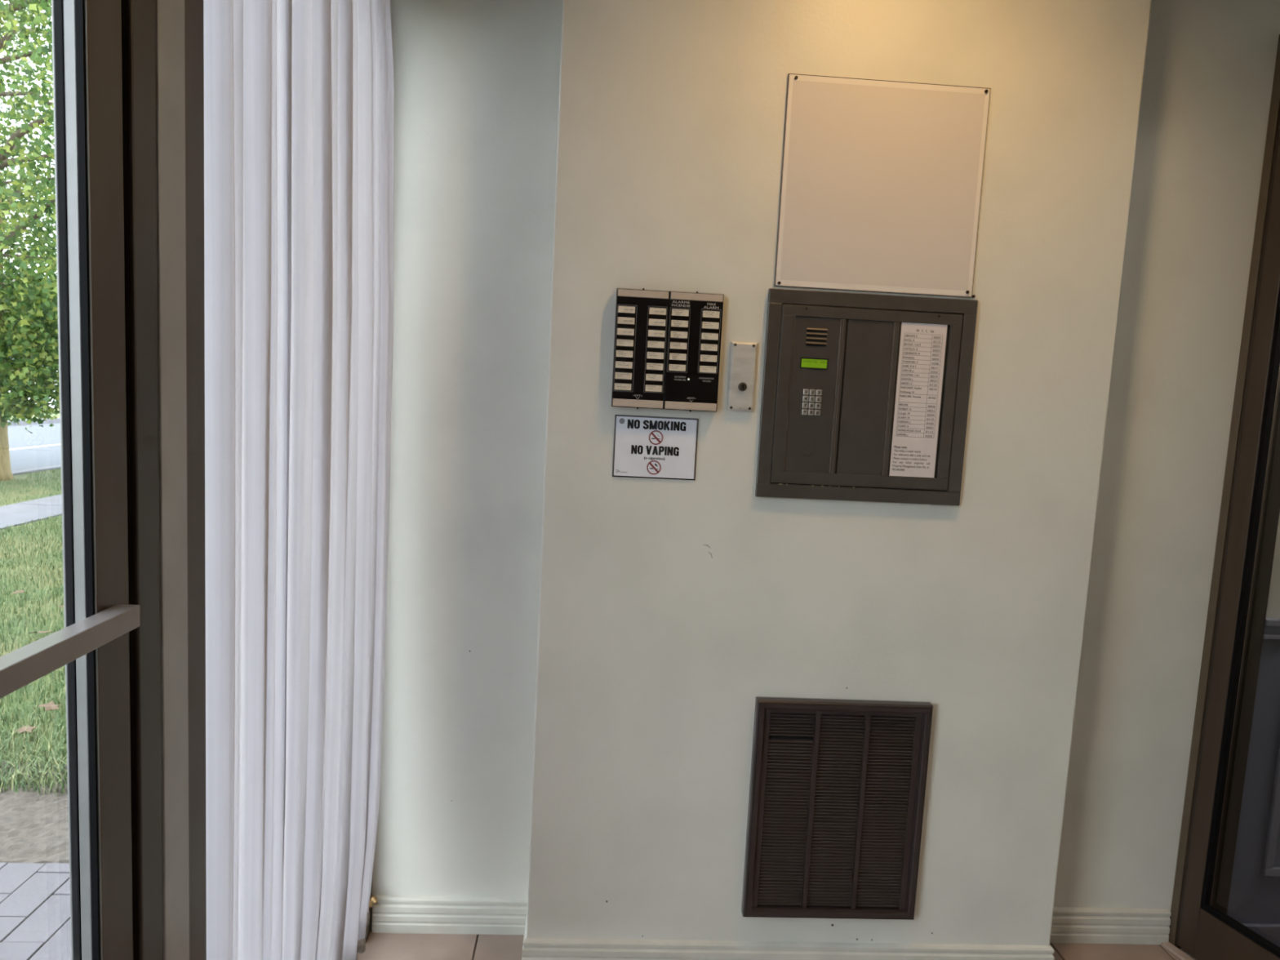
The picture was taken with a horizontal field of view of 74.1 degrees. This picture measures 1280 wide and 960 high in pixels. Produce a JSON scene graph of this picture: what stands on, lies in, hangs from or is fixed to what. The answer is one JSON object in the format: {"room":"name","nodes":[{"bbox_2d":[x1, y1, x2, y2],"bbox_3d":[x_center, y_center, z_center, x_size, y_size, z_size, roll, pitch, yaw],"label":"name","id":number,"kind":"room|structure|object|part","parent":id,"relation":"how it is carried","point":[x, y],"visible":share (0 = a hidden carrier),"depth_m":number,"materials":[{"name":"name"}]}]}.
{"room":"apartment entrance vestibule","nodes":[
{"label":"apartment entrance vestibule","id":0,"kind":"room"},
{"bbox_2d":[356,930,1198,959],"bbox_3d":[1.347,1.478,-0.352,4.020,0.080,5.047,3,6,-3],"label":"floor","id":1,"kind":"structure","parent":0,"point":[379,946],"depth_m":2.02,"materials":[{"name":"tile"}]},
{"bbox_2d":[371,0,1279,930],"bbox_3d":[1.282,-0.105,2.075,4.020,2.650,0.121,3,6,-3],"label":"wall","id":2,"kind":"structure","parent":0,"point":[477,82],"depth_m":1.97,"materials":[{"name":"beige paint"}]},
{"bbox_2d":[1226,617,1279,946],"bbox_3d":[2.365,0.798,2.155,1.750,0.850,0.026,3,6,-3],"label":"wainscot","id":3,"kind":"structure","parent":2,"relation":"attached to","point":[1254,900],"depth_m":2.12,"materials":[{"name":"paint"}]},
{"bbox_3d":[2.345,1.191,2.194,1.750,0.060,0.014,3,6,-3],"label":"skirting","id":4,"kind":"part","parent":3,"relation":"part of","materials":[{"name":"paint"}]},
{"bbox_3d":[1.891,0.757,2.126,0.622,0.510,0.010,3,6,-3],"label":"panel moulding","id":5,"kind":"part","parent":3,"relation":"part of","materials":[{"name":"paint"}]},
{"bbox_3d":[2.385,0.401,2.113,1.750,0.050,0.026,3,6,-3],"label":"chair rail","id":6,"kind":"part","parent":3,"relation":"part of","materials":[{"name":"paint"}]},
{"bbox_2d":[525,0,1151,945],"bbox_3d":[0.405,-0.105,1.895,1.217,2.500,0.148,3,6,-3],"label":"wall","id":7,"kind":"structure","parent":0,"point":[667,606],"depth_m":1.84,"materials":[{"name":"beige paint"}]},
{"bbox_2d":[612,414,698,479],"bbox_3d":[0.033,-0.069,1.805,0.177,0.132,0.003,3,6,-3],"label":"no smoking sign","id":8,"kind":"object","parent":7,"relation":"attached to","point":[645,446],"visible":1,"depth_m":1.80,"materials":[{"name":"white plastic"}]},
{"bbox_2d":[611,288,724,412],"bbox_3d":[0.057,-0.270,1.773,0.222,0.249,0.026,3,6,-3],"label":"panel","id":9,"kind":"object","parent":7,"relation":"attached to","point":[667,344],"visible":1,"depth_m":1.76,"materials":[{"name":"black plastic"}]},
{"bbox_3d":[-0.030,-0.273,1.756,0.041,0.178,0.001,3,6,-3],"label":"label frame","id":10,"kind":"part","parent":9,"relation":"part of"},
{"bbox_3d":[0.001,-0.272,1.761,0.108,0.243,0.005,3,6,-3],"label":"panel","id":11,"kind":"part","parent":9,"relation":"part of","materials":[{"name":"black plastic"}]},
{"bbox_3d":[0.032,-0.270,1.760,0.040,0.178,0.001,3,6,-3],"label":"label frame","id":12,"kind":"part","parent":9,"relation":"part of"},
{"bbox_3d":[0.080,-0.290,1.760,0.042,0.132,0.001,3,6,-3],"label":"label frame","id":13,"kind":"part","parent":9,"relation":"part of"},
{"bbox_3d":[0.112,-0.267,1.767,0.112,0.243,0.005,3,6,-3],"label":"panel","id":14,"kind":"part","parent":9,"relation":"part of","materials":[{"name":"black plastic"}]},
{"bbox_3d":[0.144,-0.288,1.764,0.041,0.132,0.001,3,6,-3],"label":"label frame","id":15,"kind":"part","parent":9,"relation":"part of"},
{"bbox_2d":[726,341,757,412],"bbox_3d":[0.216,-0.218,1.790,0.056,0.146,0.020,3,6,-3],"label":"switch","id":16,"kind":"object","parent":7,"relation":"attached to","point":[743,355],"visible":1,"depth_m":1.79,"materials":[{"name":"metal"}]},
{"bbox_2d":[372,895,1171,959],"bbox_3d":[0.352,1.093,2.017,1.982,0.088,0.160,3,6,-3],"label":"baseboard","id":17,"kind":"structure","parent":7,"relation":"attached to","point":[533,948],"depth_m":2.03,"materials":[{"name":"paint"}]},
{"bbox_2d":[741,696,933,919],"bbox_3d":[0.440,0.741,1.901,0.394,0.505,0.027,3,6,-3],"label":"air vent","id":18,"kind":"object","parent":7,"relation":"in","point":[837,787],"visible":1,"depth_m":1.90,"materials":[{"name":"brown metal"}]},
{"bbox_2d":[755,288,977,506],"bbox_3d":[0.482,-0.173,1.812,0.446,0.440,0.013,3,6,-3],"label":"intercom panel","id":19,"kind":"object","parent":7,"relation":"attached to","point":[865,397],"visible":1,"depth_m":1.81,"materials":[{"name":"metal"}]},
{"bbox_3d":[0.365,-0.165,1.805,0.046,0.062,0.001,3,6,-3],"label":"keypad plate","id":20,"kind":"part","parent":19,"relation":"part of","materials":[{"name":"metal"}]},
{"bbox_3d":[0.480,-0.174,1.811,0.098,0.327,0.003,3,6,-3],"label":"panel","id":21,"kind":"part","parent":19,"relation":"part of","materials":[{"name":"grey metal"}]},
{"bbox_2d":[773,73,991,297],"bbox_3d":[0.505,-0.610,1.768,0.424,0.428,0.008,3,6,-3],"label":"access panel","id":22,"kind":"object","parent":7,"relation":"attached to","point":[881,187],"visible":1,"depth_m":1.77,"materials":[{"name":"grey painted metal"}]},
{"bbox_3d":[1.725,0.210,-0.457,0.391,2.500,5.073,3,6,-3],"label":"wall","id":23,"kind":"structure","parent":0,"visible":0},
{"bbox_2d":[1160,34,1279,959],"bbox_3d":[1.600,0.141,1.570,0.153,2.200,1.030,1,6,-18],"label":"door","id":24,"kind":"structure","parent":23,"relation":"in","point":[1201,926],"depth_m":2.02,"materials":[{"name":"brown metal"}]},
{"bbox_3d":[1.517,1.159,1.681,0.044,0.127,0.856,1,6,-18],"label":"rail","id":25,"kind":"part","parent":24,"relation":"part of","materials":[{"name":"brown wood"}]},
{"bbox_3d":[-0.526,0.109,-0.596,0.135,2.500,5.047,3,6,-3],"label":"wall","id":26,"kind":"structure","parent":0,"visible":0},
{"bbox_2d":[0,0,163,959],"bbox_3d":[-0.539,0.154,0.410,0.095,2.200,1.117,3,6,-3],"label":"door","id":27,"kind":"structure","parent":26,"relation":"in","point":[108,645],"depth_m":0.86,"materials":[{"name":"brown metal"}]},
{"bbox_2d":[155,0,377,959],"bbox_3d":[-0.600,0.042,1.446,0.118,2.200,0.968,3,6,-3],"label":"window","id":28,"kind":"structure","parent":26,"relation":"in","point":[179,24],"depth_m":1.01,"materials":[{"name":"brown metal"}]},
{"bbox_3d":[1.475,-1.101,-0.563,4.020,0.100,5.167,3,6,-3],"label":"ceiling","id":29,"kind":"structure","parent":0,"visible":0},
{"bbox_2d":[203,0,394,959],"bbox_3d":[-0.558,-0.170,1.425,0.130,2.372,0.833,3,6,-3],"label":"curtain","id":30,"kind":"object","parent":29,"relation":"hanging from","point":[299,95],"visible":0.93,"depth_m":1.35,"materials":[{"name":"white fabric"}]},
{"label":"outside","id":31,"kind":"structure","parent":0,"visible":0},
{"bbox_2d":[0,513,67,795],"bbox_3d":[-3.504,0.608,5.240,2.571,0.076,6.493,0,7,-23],"label":"grass","id":32,"kind":"structure","parent":31,"point":[17,780],"depth_m":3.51,"materials":[{"name":"green plant"}]},
{"bbox_2d":[11,590,25,594],"bbox_3d":[-3.551,0.640,4.842,0.062,0.020,0.068,-3,8,-44],"label":"fallen leaf","id":33,"kind":"object","parent":32,"relation":"on","point":[16,591],"visible":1,"depth_m":4.84,"materials":[{"name":"brown plant"}]},
{"bbox_2d":[13,725,36,733],"bbox_3d":[-2.205,0.896,3.043,0.068,0.009,0.065,5,6,17],"label":"fallen leaf","id":34,"kind":"object","parent":32,"relation":"on","point":[29,728],"visible":1,"depth_m":3.04,"materials":[{"name":"beige plant"}]},
{"bbox_2d":[28,631,52,633],"bbox_3d":[-2.920,0.743,4.144,0.102,0.024,0.095,4,6,7],"label":"fallen leaf","id":35,"kind":"object","parent":32,"relation":"on","point":[39,632],"visible":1,"depth_m":4.13,"materials":[{"name":"beige plant"}]},
{"bbox_2d":[37,700,62,711],"bbox_3d":[-2.264,0.869,3.261,0.072,0.016,0.077,6,7,29],"label":"fallen leaf","id":36,"kind":"object","parent":32,"relation":"on","point":[51,705],"visible":1,"depth_m":3.26,"materials":[{"name":"beige plant"}]},
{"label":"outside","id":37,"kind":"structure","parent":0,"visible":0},
{"bbox_3d":[-39.404,-3.842,31.611,44.580,0.270,96.000,3,6,-3],"label":"parking lot","id":38,"kind":"object","parent":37,"visible":0},
{"bbox_2d":[4,279,57,391],"bbox_3d":[-29.039,-7.054,40.858,14.800,5.230,9.000,3,6,-3],"label":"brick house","id":39,"kind":"structure","parent":38,"relation":"on","point":[14,279],"depth_m":37.24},
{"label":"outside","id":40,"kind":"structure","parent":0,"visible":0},
{"bbox_2d":[0,862,71,959],"bbox_3d":[-1.658,1.403,0.094,1.930,0.272,4.454,3,6,-3],"label":"patio","id":41,"kind":"structure","parent":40,"point":[35,897],"depth_m":2.09,"materials":[{"name":"grey tile"}]},
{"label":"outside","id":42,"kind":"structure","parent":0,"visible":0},
{"bbox_2d":[7,422,61,471],"bbox_3d":[-10.639,-0.613,15.302,5.630,0.185,60.000,3,6,-3],"label":"road","id":43,"kind":"structure","parent":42,"point":[40,448],"depth_m":14.27,"materials":[{"name":"grey asphalt"}]},
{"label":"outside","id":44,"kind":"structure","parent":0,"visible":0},
{"bbox_2d":[9,408,59,419],"bbox_3d":[-15.322,-1.706,23.002,2.650,0.270,76.000,3,6,-3],"label":"verge","id":45,"kind":"structure","parent":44,"point":[53,414],"depth_m":21.01,"materials":[{"name":"green plant"}]},
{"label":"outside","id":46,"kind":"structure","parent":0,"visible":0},
{"bbox_2d":[0,761,69,863],"bbox_3d":[-2.204,0.994,2.579,2.780,0.041,0.620,3,6,-3],"label":"bare soil","id":47,"kind":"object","parent":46,"point":[34,826],"visible":0.1,"depth_m":2.50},
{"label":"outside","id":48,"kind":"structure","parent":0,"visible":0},
{"bbox_2d":[0,494,62,529],"bbox_3d":[-5.929,-0.444,15.561,0.710,0.273,60.000,3,6,-3],"label":"sidewalk","id":49,"kind":"structure","parent":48,"point":[17,513],"depth_m":7.62,"materials":[{"name":"concrete"}]},
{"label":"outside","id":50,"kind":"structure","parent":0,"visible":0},
{"bbox_2d":[0,467,61,506],"bbox_3d":[-6.977,-0.484,15.503,1.370,0.258,60.000,3,6,-3],"label":"verge","id":51,"kind":"structure","parent":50,"point":[22,477],"depth_m":9.11,"materials":[{"name":"green plant"}]},
{"bbox_2d":[0,0,59,480],"bbox_3d":[-7.080,-4.187,9.087,7.268,8.498,7.303,8,8,38],"label":"maple tree","id":52,"kind":"object","parent":51,"relation":"on","point":[37,351],"visible":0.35,"depth_m":8.73,"materials":[{"name":"green plant"}]},
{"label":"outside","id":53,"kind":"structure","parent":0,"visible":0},
{"bbox_2d":[11,464,61,475],"bbox_3d":[-7.745,-0.530,15.459,0.150,0.280,60.000,3,6,-3],"label":"curb","id":54,"kind":"object","parent":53,"point":[54,467],"depth_m":10.45,"materials":[{"name":"concrete"}]},
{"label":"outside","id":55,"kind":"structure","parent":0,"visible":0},
{"bbox_2d":[7,417,60,426],"bbox_3d":[-13.926,-1.647,23.079,0.130,0.280,76.000,3,6,-3],"label":"curb","id":56,"kind":"object","parent":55,"point":[57,420],"depth_m":19.19,"materials":[{"name":"concrete"}]}
]}

